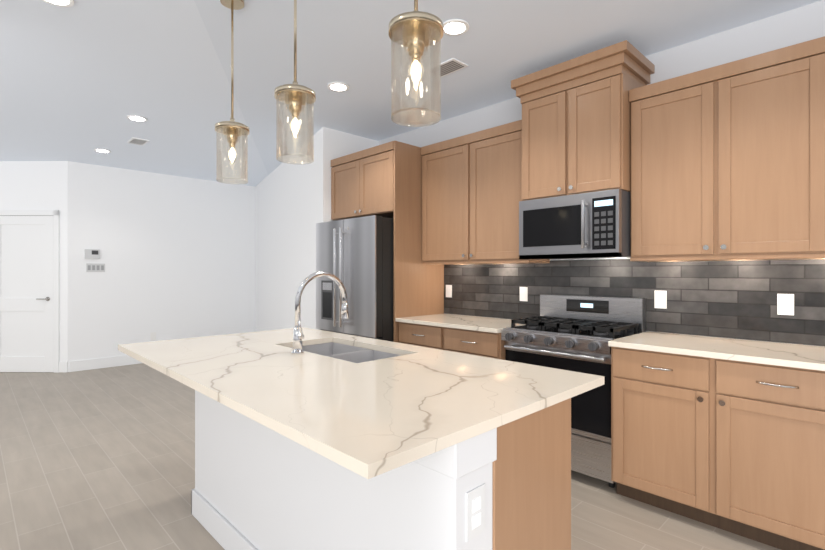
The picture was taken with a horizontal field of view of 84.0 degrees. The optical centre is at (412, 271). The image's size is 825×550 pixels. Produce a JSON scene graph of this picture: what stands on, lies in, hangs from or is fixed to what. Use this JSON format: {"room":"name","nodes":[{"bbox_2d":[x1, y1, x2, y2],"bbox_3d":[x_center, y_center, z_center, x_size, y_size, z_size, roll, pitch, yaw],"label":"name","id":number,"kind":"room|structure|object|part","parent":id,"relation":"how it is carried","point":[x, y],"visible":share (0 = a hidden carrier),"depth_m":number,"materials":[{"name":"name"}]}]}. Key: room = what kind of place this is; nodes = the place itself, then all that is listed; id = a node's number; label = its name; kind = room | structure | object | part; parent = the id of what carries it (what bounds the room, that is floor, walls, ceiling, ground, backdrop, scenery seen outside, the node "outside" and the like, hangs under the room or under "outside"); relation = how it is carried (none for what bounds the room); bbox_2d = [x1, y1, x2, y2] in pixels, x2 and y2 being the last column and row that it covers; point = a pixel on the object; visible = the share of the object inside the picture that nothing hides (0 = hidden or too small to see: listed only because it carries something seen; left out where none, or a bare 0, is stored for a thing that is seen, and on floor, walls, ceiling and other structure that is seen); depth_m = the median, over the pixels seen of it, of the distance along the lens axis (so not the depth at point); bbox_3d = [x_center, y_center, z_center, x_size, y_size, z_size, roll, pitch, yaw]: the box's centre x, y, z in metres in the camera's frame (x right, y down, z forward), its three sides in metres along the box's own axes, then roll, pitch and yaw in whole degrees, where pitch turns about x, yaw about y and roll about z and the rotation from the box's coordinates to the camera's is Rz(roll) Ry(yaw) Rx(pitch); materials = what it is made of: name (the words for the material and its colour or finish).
{"room":"kitchen","nodes":[
{"label":"kitchen","id":0,"kind":"room"},
{"bbox_2d":[0,363,780,549],"bbox_3d":[-2.037,1.335,3.529,6.400,0.050,13.100,0,0,-44],"label":"floor","id":1,"kind":"structure","parent":0,"point":[99,459],"depth_m":2.87,"materials":[{"name":"wood"}]},
{"bbox_2d":[316,215,393,341],"bbox_3d":[-0.366,0.417,4.397,0.874,1.785,0.905,0,0,-44],"label":"fridge","id":2,"kind":"object","parent":1,"relation":"on","point":[355,256],"visible":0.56,"depth_m":3.98,"materials":[{"name":"silver metal"}]},
{"bbox_2d":[191,339,581,549],"bbox_3d":[-0.316,0.868,2.033,0.639,0.885,1.872,0,0,-44],"label":"kitchen island","id":3,"kind":"object","parent":1,"relation":"on","point":[506,485],"depth_m":1.49,"materials":[{"name":"white"}]},
{"bbox_2d":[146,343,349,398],"bbox_3d":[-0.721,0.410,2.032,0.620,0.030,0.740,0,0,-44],"label":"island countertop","id":4,"kind":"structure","parent":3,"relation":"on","point":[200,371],"depth_m":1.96,"materials":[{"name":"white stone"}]},
{"bbox_2d":[291,271,348,354],"bbox_3d":[-0.452,0.196,2.312,0.337,0.398,0.096,0,0,-44],"label":"faucet","id":5,"kind":"object","parent":4,"relation":"on","point":[298,335],"depth_m":2.23,"materials":[{"name":"silver metal"}]},
{"bbox_2d":[210,349,603,482],"bbox_3d":[0.020,0.410,1.643,1.140,0.030,0.852,0,0,-44],"label":"island countertop","id":6,"kind":"structure","parent":3,"relation":"on","point":[373,418],"depth_m":1.41,"materials":[{"name":"white stone"}]},
{"bbox_2d":[465,483,485,542],"bbox_3d":[0.168,0.635,1.212,0.076,0.126,0.007,0,0,-44],"label":"outlet","id":7,"kind":"object","parent":3,"relation":"attached to","point":[475,493],"depth_m":1.21,"materials":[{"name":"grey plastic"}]},
{"bbox_2d":[331,141,443,342],"bbox_3d":[-0.271,0.090,4.492,0.658,2.440,0.968,0,0,-44],"label":"surround","id":8,"kind":"object","parent":1,"relation":"on","point":[384,180],"visible":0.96,"depth_m":4.11,"materials":[{"name":"brown wood"}]},
{"bbox_3d":[-0.504,-0.565,4.279,0.027,0.028,0.098,0,0,-44],"label":"handle","id":9,"kind":"part","parent":8,"relation":"part of","materials":[{"name":"silver metal"}]},
{"bbox_2d":[395,314,525,359],"bbox_3d":[0.439,0.853,3.768,0.634,0.915,1.054,0,0,-44],"label":"base cabinet","id":10,"kind":"object","parent":1,"relation":"on","point":[475,335],"visible":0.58,"depth_m":3.54,"materials":[{"name":"brown wood"}]},
{"bbox_3d":[0.223,0.581,3.561,0.036,0.142,0.684,0,0,-44],"label":"handle","id":11,"kind":"part","parent":10,"relation":"part of","materials":[{"name":"silver metal"}]},
{"bbox_2d":[395,314,525,333],"bbox_3d":[0.443,0.410,3.772,0.624,0.030,1.054,0,0,-44],"label":"countertop","id":12,"kind":"structure","parent":10,"relation":"on","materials":[{"name":"stone"}]},
{"bbox_2d":[501,294,645,487],"bbox_3d":[1.071,0.743,3.113,0.624,1.135,0.752,0,0,-44],"label":"range","id":13,"kind":"object","parent":1,"relation":"on","point":[574,333],"visible":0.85,"depth_m":2.90,"materials":[{"name":"silver metal"}]},
{"bbox_2d":[611,347,824,549],"bbox_3d":[1.733,0.868,2.462,0.598,0.886,1.090,0,0,-44],"label":"base cabinet","id":14,"kind":"object","parent":1,"relation":"on","point":[727,434],"depth_m":2.25,"materials":[{"name":"brown wood"}]},
{"bbox_2d":[608,331,824,370],"bbox_3d":[2.234,0.410,1.930,0.624,0.030,2.552,0,0,-44],"label":"countertop","id":15,"kind":"structure","parent":14,"relation":"on","point":[806,357],"depth_m":2.37,"materials":[{"name":"white stone"}]},
{"bbox_2d":[0,0,820,186],"bbox_3d":[-1.961,-1.475,3.881,5.800,0.050,12.700,0,0,-44],"label":"ceiling","id":16,"kind":"structure","parent":0,"point":[80,80],"depth_m":3.14,"materials":[{"name":"white paint"}]},
{"bbox_2d":[43,0,73,6],"bbox_3d":[-1.883,-1.445,2.409,0.170,0.010,0.170,0,0,-44],"label":"recessed light","id":17,"kind":"object","parent":16,"relation":"in","point":[65,3],"visible":1,"depth_m":2.45,"materials":[{"name":"white plastic"}]},
{"bbox_2d":[94,148,110,152],"bbox_3d":[-3.693,-1.445,5.462,0.170,0.010,0.170,0,0,-44],"label":"recessed light","id":18,"kind":"object","parent":16,"relation":"in","point":[102,150],"visible":1,"depth_m":5.44,"materials":[{"name":"white"}]},
{"bbox_2d":[127,115,147,121],"bbox_3d":[-2.592,-1.445,4.315,0.170,0.010,0.170,0,0,-44],"label":"recessed light","id":19,"kind":"object","parent":16,"relation":"in","point":[137,118],"visible":1,"depth_m":4.30,"materials":[{"name":"white plastic"}]},
{"bbox_2d":[127,137,148,145],"bbox_3d":[-3.041,-1.445,5.078,0.160,0.009,0.260,0,0,-44],"label":"ceiling vent","id":20,"kind":"object","parent":16,"relation":"in","point":[137,141],"visible":1,"depth_m":5.06,"materials":[{"name":"white metal"}]},
{"bbox_2d":[215,0,248,183],"bbox_3d":[-0.956,-0.965,2.432,0.172,0.970,0.172,0,0,-44],"label":"pendant light","id":21,"kind":"object","parent":16,"relation":"hanging from","point":[232,131],"visible":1,"depth_m":2.40,"materials":[{"name":"clear glass"}]},
{"bbox_2d":[274,0,315,163],"bbox_3d":[-0.503,-0.965,1.966,0.172,0.970,0.172,0,0,-44],"label":"pendant light","id":22,"kind":"object","parent":16,"relation":"hanging from","point":[295,97],"visible":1,"depth_m":1.92,"materials":[{"name":"clear glass"}]},
{"bbox_2d":[327,82,348,91],"bbox_3d":[-0.579,-1.445,3.579,0.170,0.010,0.170,0,0,-44],"label":"recessed light","id":23,"kind":"object","parent":16,"relation":"in","point":[338,86],"visible":0.98,"depth_m":3.56,"materials":[{"name":"white plastic"}]},
{"bbox_2d":[389,0,442,126],"bbox_3d":[0.011,-0.965,1.438,0.172,0.970,0.172,0,0,-44],"label":"pendant light","id":24,"kind":"object","parent":16,"relation":"hanging from","point":[416,33],"visible":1,"depth_m":1.39,"materials":[{"name":"clear glass"}]},
{"bbox_2d":[428,58,467,76],"bbox_3d":[0.243,-1.445,3.250,0.160,0.009,0.260,0,0,-44],"label":"ceiling vent","id":25,"kind":"object","parent":16,"relation":"in","point":[449,66],"visible":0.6,"depth_m":3.22,"materials":[{"name":"white metal"}]},
{"bbox_2d":[443,19,468,35],"bbox_3d":[0.250,-1.445,2.712,0.170,0.010,0.170,0,0,-44],"label":"recessed light","id":26,"kind":"object","parent":16,"relation":"in","point":[453,27],"visible":0.92,"depth_m":2.70,"materials":[{"name":"white plastic"}]},
{"bbox_2d":[0,0,824,371],"bbox_3d":[-1.270,-0.070,3.557,4.362,2.760,11.270,0,0,-44],"label":"wall","id":27,"kind":"structure","parent":0,"point":[180,256],"depth_m":6.28,"materials":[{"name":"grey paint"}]},
{"bbox_2d":[0,210,59,372],"bbox_3d":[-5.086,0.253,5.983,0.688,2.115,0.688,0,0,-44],"label":"door","id":28,"kind":"structure","parent":27,"relation":"in","point":[29,290],"depth_m":5.99,"materials":[{"name":"white wood"}]},
{"bbox_2d":[84,249,99,258],"bbox_3d":[-4.302,-0.242,6.160,0.170,0.125,0.030,0,0,-44],"label":"thermostat","id":29,"kind":"object","parent":27,"relation":"attached to","point":[91,253],"visible":1,"depth_m":6.14,"materials":[{"name":"grey plastic"}]},
{"bbox_2d":[86,263,104,271],"bbox_3d":[-4.282,-0.061,6.192,0.203,0.108,0.011,0,0,-44],"label":"switch plate","id":30,"kind":"object","parent":27,"relation":"attached to","point":[91,267],"visible":1,"depth_m":6.18,"materials":[{"name":"grey plastic"}]},
{"bbox_2d":[59,355,141,372],"bbox_3d":[-3.968,1.240,6.513,1.668,0.140,0.038,0,0,-44],"label":"baseboard","id":31,"kind":"structure","parent":27,"relation":"attached to","point":[91,364],"depth_m":6.18,"materials":[{"name":"white wood"}]},
{"bbox_2d":[150,332,155,340],"bbox_3d":[-3.780,0.940,6.684,0.072,0.120,0.006,0,0,-44],"label":"outlet","id":32,"kind":"object","parent":27,"relation":"attached to","point":[152,336],"visible":1,"depth_m":6.68,"materials":[{"name":"white plastic"}]},
{"bbox_2d":[421,120,549,264],"bbox_3d":[0.567,-0.599,3.857,0.344,1.062,1.104,0,0,-44],"label":"upper cabinet","id":33,"kind":"object","parent":27,"relation":"attached to","point":[471,190],"visible":0.85,"depth_m":3.71,"materials":[{"name":"brown wood"}]},
{"bbox_3d":[0.453,-0.135,3.746,0.027,0.028,0.110,0,0,-44],"label":"handle","id":34,"kind":"part","parent":33,"relation":"part of","materials":[{"name":"silver metal"}]},
{"bbox_2d":[511,40,654,200],"bbox_3d":[1.154,-0.938,3.159,0.475,0.866,0.804,0,0,-44],"label":"upper cabinet","id":35,"kind":"object","parent":27,"relation":"attached to","point":[576,125],"visible":0.94,"depth_m":2.96,"materials":[{"name":"brown wood"}]},
{"bbox_3d":[1.008,-0.550,3.017,0.027,0.028,0.110,0,0,-44],"label":"handle","id":36,"kind":"part","parent":35,"relation":"part of","materials":[{"name":"silver metal"}]},
{"bbox_2d":[519,189,630,258],"bbox_3d":[1.140,-0.296,3.145,0.501,0.412,0.698,0,0,-44],"label":"microwave","id":37,"kind":"object","parent":35,"relation":"attached to","point":[597,224],"visible":0.98,"depth_m":2.95,"materials":[{"name":"grey metal"}]},
{"bbox_2d":[444,259,824,345],"bbox_3d":[2.088,0.152,2.537,0.008,0.484,5.125,0,0,-44],"label":"backsplash","id":38,"kind":"structure","parent":27,"relation":"attached to","point":[732,299],"depth_m":2.91,"materials":[{"name":"tile"}]},
{"bbox_2d":[446,285,451,296],"bbox_3d":[0.342,0.180,4.322,0.007,0.116,0.072,0,0,-44],"label":"electrical outlet","id":39,"kind":"object","parent":38,"relation":"attached to","point":[448,290],"visible":1,"depth_m":4.32,"materials":[{"name":"white plastic"}]},
{"bbox_2d":[520,287,527,300],"bbox_3d":[0.906,0.180,3.741,0.007,0.116,0.072,0,0,-44],"label":"electrical outlet","id":40,"kind":"object","parent":38,"relation":"attached to","point":[523,293],"visible":1,"depth_m":3.73,"materials":[{"name":"white plastic"}]},
{"bbox_2d":[654,290,666,308],"bbox_3d":[1.625,0.180,3.003,0.007,0.116,0.072,0,0,-44],"label":"electrical outlet","id":41,"kind":"object","parent":38,"relation":"attached to","point":[660,299],"visible":1,"depth_m":3.00,"materials":[{"name":"white plastic"}]},
{"bbox_2d":[777,294,793,314],"bbox_3d":[2.071,0.180,2.544,0.007,0.116,0.072,0,0,-44],"label":"electrical outlet","id":42,"kind":"object","parent":38,"relation":"attached to","point":[785,304],"visible":1,"depth_m":2.54,"materials":[{"name":"white plastic"}]},
{"bbox_2d":[629,36,824,259],"bbox_3d":[1.804,-0.610,2.604,0.317,1.040,0.985,0,0,-44],"label":"upper cabinet","id":43,"kind":"object","parent":27,"relation":"attached to","point":[727,161],"depth_m":2.46,"materials":[{"name":"brown wood"}]}
]}

